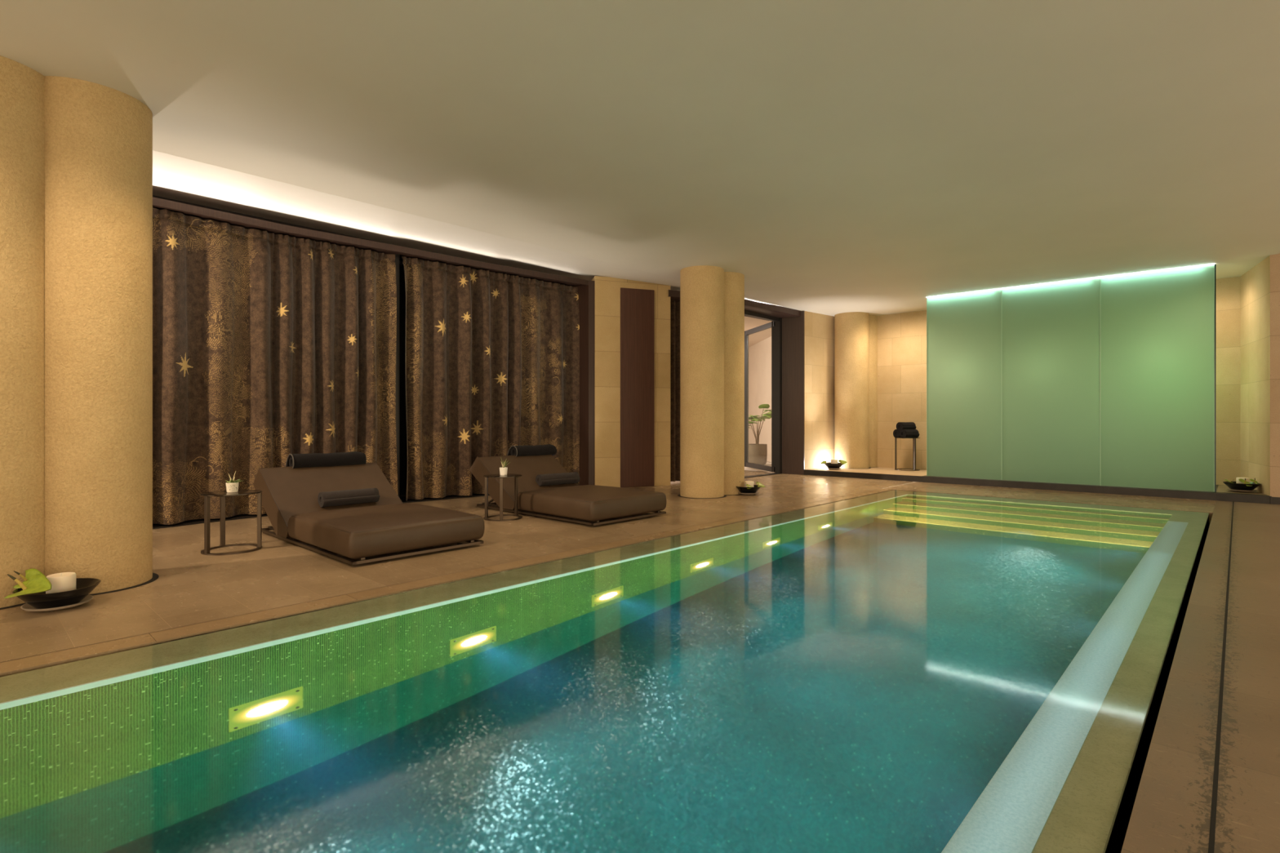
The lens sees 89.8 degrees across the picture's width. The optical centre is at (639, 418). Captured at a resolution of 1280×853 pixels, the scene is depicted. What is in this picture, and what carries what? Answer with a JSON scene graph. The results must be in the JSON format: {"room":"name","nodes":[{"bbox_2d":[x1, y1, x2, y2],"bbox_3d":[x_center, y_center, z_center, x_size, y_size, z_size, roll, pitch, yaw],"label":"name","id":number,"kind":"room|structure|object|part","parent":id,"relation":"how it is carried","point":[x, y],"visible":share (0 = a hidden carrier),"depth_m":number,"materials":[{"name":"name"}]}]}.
{"room":"spa","nodes":[
{"label":"spa","id":0,"kind":"room"},
{"bbox_2d":[152,195,396,245],"bbox_3d":[-4.827,-0.700,7.508,0.200,3.600,12.800,0,0,43],"label":"wall","id":1,"kind":"structure","parent":0,"point":[166,198],"depth_m":7.66,"materials":[{"name":"wood"}]},
{"bbox_2d":[152,196,595,528],"bbox_3d":[-3.934,-0.532,7.454,0.908,3.265,8.556,0,0,44],"label":"window","id":2,"kind":"structure","parent":1,"relation":"in","point":[586,288],"depth_m":8.61,"materials":[{"name":"black metal"}]},
{"bbox_2d":[152,207,397,524],"bbox_3d":[-4.292,-0.522,7.052,0.375,3.185,3.365,0,0,43],"label":"curtain","id":3,"kind":"object","parent":2,"relation":"hanging from","point":[268,348],"visible":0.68,"depth_m":7.17,"materials":[{"name":"fabric"}]},
{"bbox_3d":[-4.120,-0.525,7.502,0.316,3.250,8.361,0,0,42],"label":"pane","id":4,"kind":"part","parent":2,"relation":"part of","materials":[{"name":"black glass"}]},
{"bbox_2d":[402,256,579,501],"bbox_3d":[-2.044,-0.522,9.373,0.350,3.185,2.905,0,0,43],"label":"curtain","id":5,"kind":"object","parent":2,"relation":"hanging from","point":[492,359],"visible":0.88,"depth_m":9.12,"materials":[{"name":"fabric"}]},
{"bbox_2d":[0,0,1279,316],"bbox_3d":[1.587,-2.251,4.672,13.050,0.303,17.400,0,0,43],"label":"ceiling","id":6,"kind":"structure","parent":0,"point":[877,157],"depth_m":4.62,"materials":[{"name":"paint"}]},
{"bbox_2d":[926,263,1214,297],"bbox_3d":[6.382,-2.093,9.918,3.715,0.012,0.027,0,0,40],"label":"light strip","id":7,"kind":"object","parent":6,"relation":"attached to","point":[1210,264],"visible":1,"depth_m":9.70,"materials":[{"name":"white plastic"}]},
{"bbox_2d":[0,470,1279,852],"bbox_3d":[0.965,1.100,4.261,13.400,0.001,15.950,0,0,43],"label":"floor","id":8,"kind":"structure","parent":0,"point":[1210,782],"depth_m":3.83,"materials":[{"name":"stone"}]},
{"bbox_2d":[20,595,93,611],"bbox_3d":[-3.389,1.083,3.741,0.316,0.032,0.316,0,0,43],"label":"saucer","id":9,"kind":"object","parent":8,"relation":"on","point":[26,606],"visible":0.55,"depth_m":3.66,"materials":[{"name":"ceramic"}]},
{"bbox_2d":[12,577,101,608],"bbox_3d":[-3.389,1.033,3.741,0.384,0.112,0.384,0,0,43],"label":"bowl","id":10,"kind":"object","parent":9,"relation":"on","point":[84,586],"visible":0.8,"depth_m":3.65,"materials":[{"name":"black ceramic"}]},
{"bbox_2d":[4,573,51,598],"bbox_3d":[-3.396,0.918,3.555,0.197,0.123,0.176,0,0,28],"label":"flower","id":11,"kind":"object","parent":10,"relation":"in","point":[39,583],"visible":1,"depth_m":3.58,"materials":[{"name":"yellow plant"}]},
{"bbox_2d":[13,568,44,588],"bbox_3d":[-3.553,0.929,3.752,0.135,0.098,0.123,0,0,-10],"label":"flower","id":12,"kind":"object","parent":10,"relation":"in","point":[30,572],"visible":0.5,"depth_m":3.77,"materials":[{"name":"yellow plant"}]},
{"bbox_2d":[45,572,75,594],"bbox_3d":[-3.373,0.979,3.741,0.132,0.158,0.132,0,0,43],"label":"candle","id":13,"kind":"object","parent":10,"relation":"in","point":[64,581],"visible":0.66,"depth_m":3.70,"materials":[{"name":"beige wax"}]},
{"bbox_2d":[0,55,159,609],"bbox_3d":[-3.794,-0.510,4.070,0.700,3.220,1.200,0,0,43],"label":"column","id":14,"kind":"structure","parent":8,"relation":"on","point":[76,155],"depth_m":3.96,"materials":[{"name":"paint"}]},
{"bbox_2d":[200,489,262,555],"bbox_3d":[-3.408,0.859,5.364,0.436,0.481,0.436,0,0,43],"label":"side table","id":15,"kind":"object","parent":8,"relation":"on","point":[222,494],"visible":0.98,"depth_m":5.40,"materials":[{"name":"brown metal"}]},
{"bbox_3d":[-3.492,0.858,5.182,0.032,0.462,0.028,0,0,25],"label":"leg","id":16,"kind":"part","parent":15,"relation":"part of","materials":[{"name":"brown metal"}]},
{"bbox_3d":[-3.566,0.858,5.488,0.028,0.462,0.032,0,0,38],"label":"leg","id":17,"kind":"part","parent":15,"relation":"part of","materials":[{"name":"brown metal"}]},
{"bbox_2d":[226,471,242,493],"bbox_3d":[-3.387,0.529,5.364,0.128,0.176,0.109,0,0,-34],"label":"potted succulent","id":18,"kind":"object","parent":15,"relation":"on","point":[232,486],"visible":1,"depth_m":5.33,"materials":[{"name":"white ceramic"}]},
{"bbox_2d":[226,482,239,493],"bbox_3d":[-3.400,0.577,5.357,0.094,0.082,0.094,0,0,43],"label":"pot","id":19,"kind":"object","parent":18,"relation":"on","point":[231,487],"depth_m":5.32,"materials":[{"name":"white ceramic"}]},
{"bbox_3d":[-3.217,0.858,5.429,0.028,0.462,0.032,0,0,-19],"label":"leg","id":20,"kind":"part","parent":15,"relation":"part of","materials":[{"name":"brown metal"}]},
{"bbox_2d":[253,462,484,564],"bbox_3d":[-2.553,0.782,5.893,2.268,0.635,1.166,0,0,43],"label":"daybed","id":21,"kind":"object","parent":8,"relation":"on","point":[358,531],"visible":0.99,"depth_m":5.46,"materials":[{"name":"brown fabric"}]},
{"bbox_2d":[285,451,366,468],"bbox_3d":[-3.228,0.431,6.627,0.220,0.161,0.727,0,0,43],"label":"bolster","id":22,"kind":"object","parent":21,"relation":"on","point":[353,458],"visible":0.99,"depth_m":6.53,"materials":[{"name":"grey fabric"}]},
{"bbox_3d":[-3.031,0.760,6.339,0.960,0.590,1.130,0,0,43],"label":"backrest","id":23,"kind":"part","parent":21,"relation":"part of","materials":[{"name":"brown fabric"}]},
{"bbox_2d":[317,488,379,507],"bbox_3d":[-2.801,0.762,6.193,0.150,0.142,0.530,0,0,43],"label":"towel","id":24,"kind":"object","parent":21,"relation":"on","point":[337,498],"visible":1,"depth_m":6.13,"materials":[{"name":"brown fabric"}]},
{"bbox_3d":[-2.497,1.062,5.842,2.100,0.035,1.120,0,0,43],"label":"frame","id":25,"kind":"part","parent":21,"relation":"part of","materials":[{"name":"brown metal"}]},
{"bbox_2d":[483,473,522,521],"bbox_3d":[-1.507,0.864,7.065,0.416,0.471,0.416,0,0,43],"label":"side table","id":26,"kind":"object","parent":8,"relation":"on","point":[508,475],"visible":0.99,"depth_m":7.08,"materials":[{"name":"brown metal"}]},
{"bbox_3d":[-1.696,0.863,7.091,0.028,0.452,0.032,0,0,8],"label":"leg","id":27,"kind":"part","parent":26,"relation":"part of","materials":[{"name":"brown metal"}]},
{"bbox_3d":[-1.484,0.863,6.875,0.032,0.452,0.028,0,0,-7],"label":"leg","id":28,"kind":"part","parent":26,"relation":"part of","materials":[{"name":"brown metal"}]},
{"bbox_2d":[499,457,509,475],"bbox_3d":[-1.495,0.528,7.071,0.111,0.199,0.090,0,0,28],"label":"potted succulent","id":29,"kind":"object","parent":26,"relation":"on","point":[503,470],"visible":1,"depth_m":7.05,"materials":[{"name":"white ceramic"}]},
{"bbox_2d":[499,466,507,475],"bbox_3d":[-1.504,0.585,7.076,0.090,0.086,0.090,0,0,43],"label":"pot","id":30,"kind":"object","parent":29,"relation":"on","point":[503,470],"depth_m":7.04,"materials":[{"name":"white ceramic"}]},
{"bbox_3d":[-1.390,0.863,7.215,0.032,0.452,0.028,0,0,38],"label":"leg","id":31,"kind":"part","parent":26,"relation":"part of","materials":[{"name":"brown metal"}]},
{"bbox_2d":[469,454,666,525],"bbox_3d":[-0.909,0.782,7.628,2.268,0.635,1.166,0,0,43],"label":"daybed","id":32,"kind":"object","parent":8,"relation":"on","point":[593,504],"visible":0.97,"depth_m":7.16,"materials":[{"name":"brown fabric"}]},
{"bbox_3d":[-1.387,0.760,8.074,0.960,0.590,1.130,0,0,43],"label":"backrest","id":33,"kind":"part","parent":32,"relation":"part of","materials":[{"name":"brown fabric"}]},
{"bbox_2d":[506,444,556,457],"bbox_3d":[-1.427,0.431,8.530,0.220,0.161,0.667,0,0,43],"label":"bolster","id":34,"kind":"object","parent":32,"relation":"on","point":[548,449],"visible":0.98,"depth_m":8.41,"materials":[{"name":"grey fabric"}]},
{"bbox_2d":[535,471,580,486],"bbox_3d":[-1.027,0.762,8.066,0.580,0.142,0.150,0,0,-43],"label":"towel","id":35,"kind":"object","parent":32,"relation":"on","point":[550,479],"visible":1,"depth_m":8.00,"materials":[{"name":"black fabric"}]},
{"bbox_3d":[-0.853,1.062,7.576,2.100,0.035,1.120,0,0,43],"label":"frame","id":36,"kind":"part","parent":32,"relation":"part of","materials":[{"name":"brown metal"}]},
{"bbox_2d":[0,489,1213,852],"bbox_3d":[1.087,1.200,4.189,3.687,0.200,12.470,0,0,43],"label":"trim","id":37,"kind":"structure","parent":8,"relation":"attached to","point":[1210,513],"depth_m":3.52,"materials":[{"name":"stone"}]},
{"bbox_2d":[591,275,670,487],"bbox_3d":[-0.138,-0.570,10.485,1.336,3.340,0.358,0,0,-19],"label":"wall pier","id":38,"kind":"object","parent":8,"relation":"on","point":[607,289],"visible":0.57,"depth_m":10.21,"materials":[{"name":"stone"}]},
{"bbox_2d":[620,287,654,487],"bbox_3d":[-0.045,-0.491,10.332,0.573,3.177,0.050,0,0,-20],"label":"wall panel","id":39,"kind":"object","parent":38,"relation":"attached to","point":[637,305],"visible":1,"depth_m":10.31,"materials":[{"name":"brown wood"}]},
{"bbox_2d":[677,265,744,498],"bbox_3d":[1.056,-0.510,9.316,0.690,3.220,1.200,0,0,43],"label":"column","id":40,"kind":"structure","parent":8,"relation":"on","point":[712,299],"depth_m":8.91,"materials":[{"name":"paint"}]},
{"bbox_2d":[737,491,759,494],"bbox_3d":[1.563,1.083,9.288,0.316,0.032,0.316,0,0,43],"label":"saucer","id":41,"kind":"object","parent":8,"relation":"on","point":[757,492],"visible":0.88,"depth_m":9.16,"materials":[{"name":"grey ceramic"}]},
{"bbox_2d":[736,484,761,493],"bbox_3d":[1.563,1.033,9.288,0.384,0.112,0.384,0,0,43],"label":"bowl","id":42,"kind":"object","parent":41,"relation":"on","point":[742,490],"visible":0.79,"depth_m":9.16,"materials":[{"name":"black ceramic"}]},
{"bbox_2d":[744,480,753,487],"bbox_3d":[1.580,0.979,9.289,0.132,0.158,0.132,0,0,43],"label":"candle","id":43,"kind":"object","parent":42,"relation":"in","point":[749,482],"visible":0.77,"depth_m":9.24,"materials":[{"name":"beige wax"}]},
{"bbox_2d":[755,481,765,487],"bbox_3d":[1.746,0.948,9.265,0.135,0.094,0.134,0,0,2],"label":"flower","id":44,"kind":"object","parent":42,"relation":"in","point":[758,484],"visible":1,"depth_m":9.29,"materials":[{"name":"yellow plant"}]},
{"bbox_2d":[1106,515,1208,852],"bbox_3d":[1.085,1.916,4.190,3.623,1.588,12.409,0,0,43],"label":"basin","id":45,"kind":"object","parent":8,"relation":"in","point":[1184,599],"visible":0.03,"depth_m":2.36,"materials":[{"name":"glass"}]},
{"bbox_2d":[0,489,1208,852],"bbox_3d":[1.085,1.976,4.190,3.623,1.748,12.409,0,0,43],"label":"pool water","id":46,"kind":"object","parent":45,"relation":"in","point":[895,671],"visible":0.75,"depth_m":2.46,"materials":[{"name":"teal liquid"}]},
{"bbox_2d":[744,461,771,471],"bbox_3d":[2.232,1.110,17.059,8.000,0.001,10.000,0,0,43],"label":"floor","id":47,"kind":"structure","parent":0,"point":[768,464],"depth_m":14.08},
{"bbox_2d":[748,404,771,465],"bbox_3d":[2.818,0.389,15.172,0.966,1.442,0.950,0,0,25],"label":"planter","id":48,"kind":"object","parent":47,"relation":"on","point":[757,453],"visible":0.75,"depth_m":15.01,"materials":[{"name":"ceramic"}]},
{"bbox_3d":[2.771,0.860,15.189,0.464,0.500,0.464,0,0,43],"label":"pot","id":49,"kind":"part","parent":48,"relation":"part of","materials":[{"name":"ceramic"}]},
{"bbox_3d":[2.830,0.220,15.080,0.225,0.903,0.094,0,0,43],"label":"stem","id":50,"kind":"part","parent":48,"relation":"part of","materials":[{"name":"green plant"}]},
{"bbox_2d":[744,316,772,347],"bbox_3d":[1.912,-2.050,17.083,7.500,0.001,10.400,0,0,43],"label":"ceiling","id":51,"kind":"structure","parent":0,"point":[749,322],"depth_m":15.07,"materials":[{"name":"white paint"}]},
{"bbox_2d":[748,336,771,462],"bbox_3d":[3.264,-0.600,18.211,0.200,3.400,6.966,0,0,-3],"label":"wall","id":52,"kind":"structure","parent":0,"point":[760,353],"depth_m":17.07,"materials":[{"name":"white paint"}]},
{"bbox_2d":[804,311,834,469],"bbox_3d":[3.735,-0.600,13.146,1.610,3.400,0.226,0,0,-41],"label":"wall","id":53,"kind":"structure","parent":0,"point":[819,328],"depth_m":12.86,"materials":[{"name":"stone"}]},
{"bbox_2d":[668,289,804,478],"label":"door","id":54,"kind":"structure","parent":53,"relation":"in","point":[787,326],"depth_m":12.67,"materials":[{"name":"black metal"}]},
{"bbox_2d":[670,300,679,481],"bbox_3d":[0.873,-0.475,11.220,1.501,3.090,0.120,0,0,-44],"label":"curtain","id":55,"kind":"object","parent":54,"relation":"hanging from","point":[674,306],"visible":0.1,"depth_m":10.88,"materials":[{"name":"fabric"}]},
{"bbox_3d":[2.094,-0.450,12.095,0.151,3.100,1.952,0,0,44],"label":"frame","id":56,"kind":"part","parent":54,"relation":"part of","materials":[{"name":"black metal"}]},
{"bbox_2d":[877,276,1240,484],"bbox_3d":[6.631,-0.600,11.659,6.304,3.400,0.200,0,0,42],"label":"wall","id":57,"kind":"structure","parent":0,"point":[901,337],"depth_m":12.57,"materials":[{"name":"stone"}]},
{"bbox_2d":[804,466,1271,503],"bbox_3d":[6.226,1.049,11.000,6.572,0.102,1.691,0,0,41],"label":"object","id":58,"kind":"structure","parent":57,"relation":"attached to","point":[1222,494],"depth_m":9.85,"materials":[{"name":"stone"}]},
{"bbox_2d":[834,311,878,469],"bbox_3d":[4.455,-0.560,13.182,0.729,3.120,1.230,0,0,43],"label":"column","id":59,"kind":"structure","parent":58,"relation":"on","point":[855,333],"depth_m":12.76,"materials":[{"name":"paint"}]},
{"bbox_2d":[894,437,919,471],"bbox_3d":[5.165,0.684,12.411,0.456,0.626,0.456,0,0,43],"label":"stool","id":60,"kind":"object","parent":58,"relation":"on","point":[895,438],"visible":0.94,"depth_m":12.39,"materials":[{"name":"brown metal"}]},
{"bbox_3d":[4.956,0.684,12.440,0.028,0.607,0.032,0,0,8],"label":"leg","id":61,"kind":"part","parent":60,"relation":"part of","materials":[{"name":"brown metal"}]},
{"bbox_2d":[893,429,900,437],"bbox_3d":[5.112,0.298,12.476,0.330,0.173,0.183,0,0,-22],"label":"towel","id":62,"kind":"object","parent":60,"relation":"on","point":[896,433],"visible":0.37,"depth_m":12.43,"materials":[{"name":"black fabric"}]},
{"bbox_2d":[899,429,919,437],"bbox_3d":[5.172,0.298,12.329,0.330,0.173,0.183,0,0,-22],"label":"towel","id":63,"kind":"object","parent":60,"relation":"on","point":[904,433],"visible":0.98,"depth_m":12.27,"materials":[{"name":"black fabric"}]},
{"bbox_2d":[896,422,915,431],"bbox_3d":[5.142,0.160,12.402,0.330,0.173,0.183,0,0,-22],"label":"towel","id":64,"kind":"object","parent":63,"relation":"on","point":[900,425],"visible":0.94,"depth_m":12.35,"materials":[{"name":"black fabric"}]},
{"bbox_3d":[5.344,0.684,12.523,0.028,0.607,0.032,0,0,-32],"label":"leg","id":65,"kind":"part","parent":60,"relation":"part of","materials":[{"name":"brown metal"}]},
{"bbox_3d":[5.226,0.684,12.209,0.032,0.607,0.028,0,0,-17],"label":"leg","id":66,"kind":"part","parent":60,"relation":"part of","materials":[{"name":"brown metal"}]},
{"bbox_2d":[926,288,1001,479],"bbox_3d":[5.408,-0.544,10.751,1.154,3.084,0.014,0,0,40],"label":"glass panel","id":67,"kind":"object","parent":58,"relation":"on","point":[964,331],"visible":1,"depth_m":10.74,"materials":[{"name":"green glass"}]},
{"bbox_2d":[1001,277,1100,485],"bbox_3d":[6.342,-0.544,9.957,1.304,3.084,0.014,0,0,40],"label":"glass panel","id":68,"kind":"object","parent":58,"relation":"on","point":[1051,333],"visible":1,"depth_m":9.94,"materials":[{"name":"green glass"}]},
{"bbox_2d":[1100,264,1216,492],"bbox_3d":[7.330,-0.545,9.129,1.279,3.089,0.035,0,0,40],"label":"glass panel","id":69,"kind":"object","parent":58,"relation":"on","point":[1158,328],"visible":1,"depth_m":9.09,"materials":[{"name":"green glass"}]},
{"bbox_2d":[1226,488,1257,492],"bbox_3d":[8.191,0.982,8.742,0.316,0.032,0.316,0,0,43],"label":"saucer","id":70,"kind":"object","parent":58,"relation":"on","point":[1229,489],"visible":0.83,"depth_m":8.65,"materials":[{"name":"grey ceramic"}]},
{"bbox_2d":[1222,481,1260,490],"bbox_3d":[8.191,0.931,8.742,0.384,0.112,0.384,0,0,43],"label":"bowl","id":71,"kind":"object","parent":70,"relation":"on","point":[1234,486],"visible":0.83,"depth_m":8.64,"materials":[{"name":"black ceramic"}]},
{"bbox_2d":[1235,477,1249,484],"bbox_3d":[8.208,0.878,8.743,0.132,0.158,0.132,0,0,43],"label":"candle","id":72,"kind":"object","parent":71,"relation":"in","point":[1247,479],"visible":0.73,"depth_m":8.72,"materials":[{"name":"beige wax"}]},
{"bbox_2d":[1238,478,1251,486],"bbox_3d":[8.157,0.851,8.613,0.149,0.106,0.141,0,0,2],"label":"flower","id":73,"kind":"object","parent":71,"relation":"in","point":[1242,481],"visible":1,"depth_m":8.64,"materials":[{"name":"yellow plant"}]},
{"bbox_3d":[3.790,0.982,12.572,0.316,0.032,0.316,0,0,43],"label":"saucer","id":74,"kind":"object","parent":58,"relation":"on","visible":0},
{"bbox_2d":[823,462,843,468],"bbox_3d":[3.790,0.931,12.572,0.384,0.112,0.384,0,0,43],"label":"bowl","id":75,"kind":"object","parent":74,"relation":"on","point":[828,464],"visible":0.88,"depth_m":12.45,"materials":[{"name":"black ceramic"}]},
{"bbox_2d":[831,459,838,463],"bbox_3d":[3.807,0.878,12.572,0.132,0.158,0.132,0,0,43],"label":"candle","id":76,"kind":"object","parent":75,"relation":"in","point":[833,461],"visible":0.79,"depth_m":12.52,"materials":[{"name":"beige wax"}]},
{"bbox_2d":[838,459,846,464],"bbox_3d":[3.952,0.860,12.532,0.165,0.099,0.133,0,0,20],"label":"flower","id":77,"kind":"object","parent":75,"relation":"in","point":[841,461],"visible":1,"depth_m":12.56,"materials":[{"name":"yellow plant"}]},
{"bbox_2d":[1240,255,1270,496],"bbox_3d":[8.635,-0.650,8.882,0.480,3.300,1.630,0,0,43],"label":"wall","id":78,"kind":"structure","parent":0,"point":[1255,282],"depth_m":8.81,"materials":[{"name":"stone"}]},
{"bbox_2d":[1270,253,1279,497],"bbox_3d":[9.789,-0.645,6.912,4.313,3.310,0.208,0,0,41],"label":"wall","id":79,"kind":"structure","parent":0,"point":[1274,259],"depth_m":8.22,"materials":[{"name":"beige stone"}]},
{"bbox_2d":[1270,497,1279,504],"bbox_3d":[9.734,1.054,6.849,4.302,0.092,0.155,0,0,42],"label":"baseboard","id":80,"kind":"structure","parent":79,"relation":"attached to","point":[1273,500],"depth_m":8.21,"materials":[{"name":"stone"}]}
]}

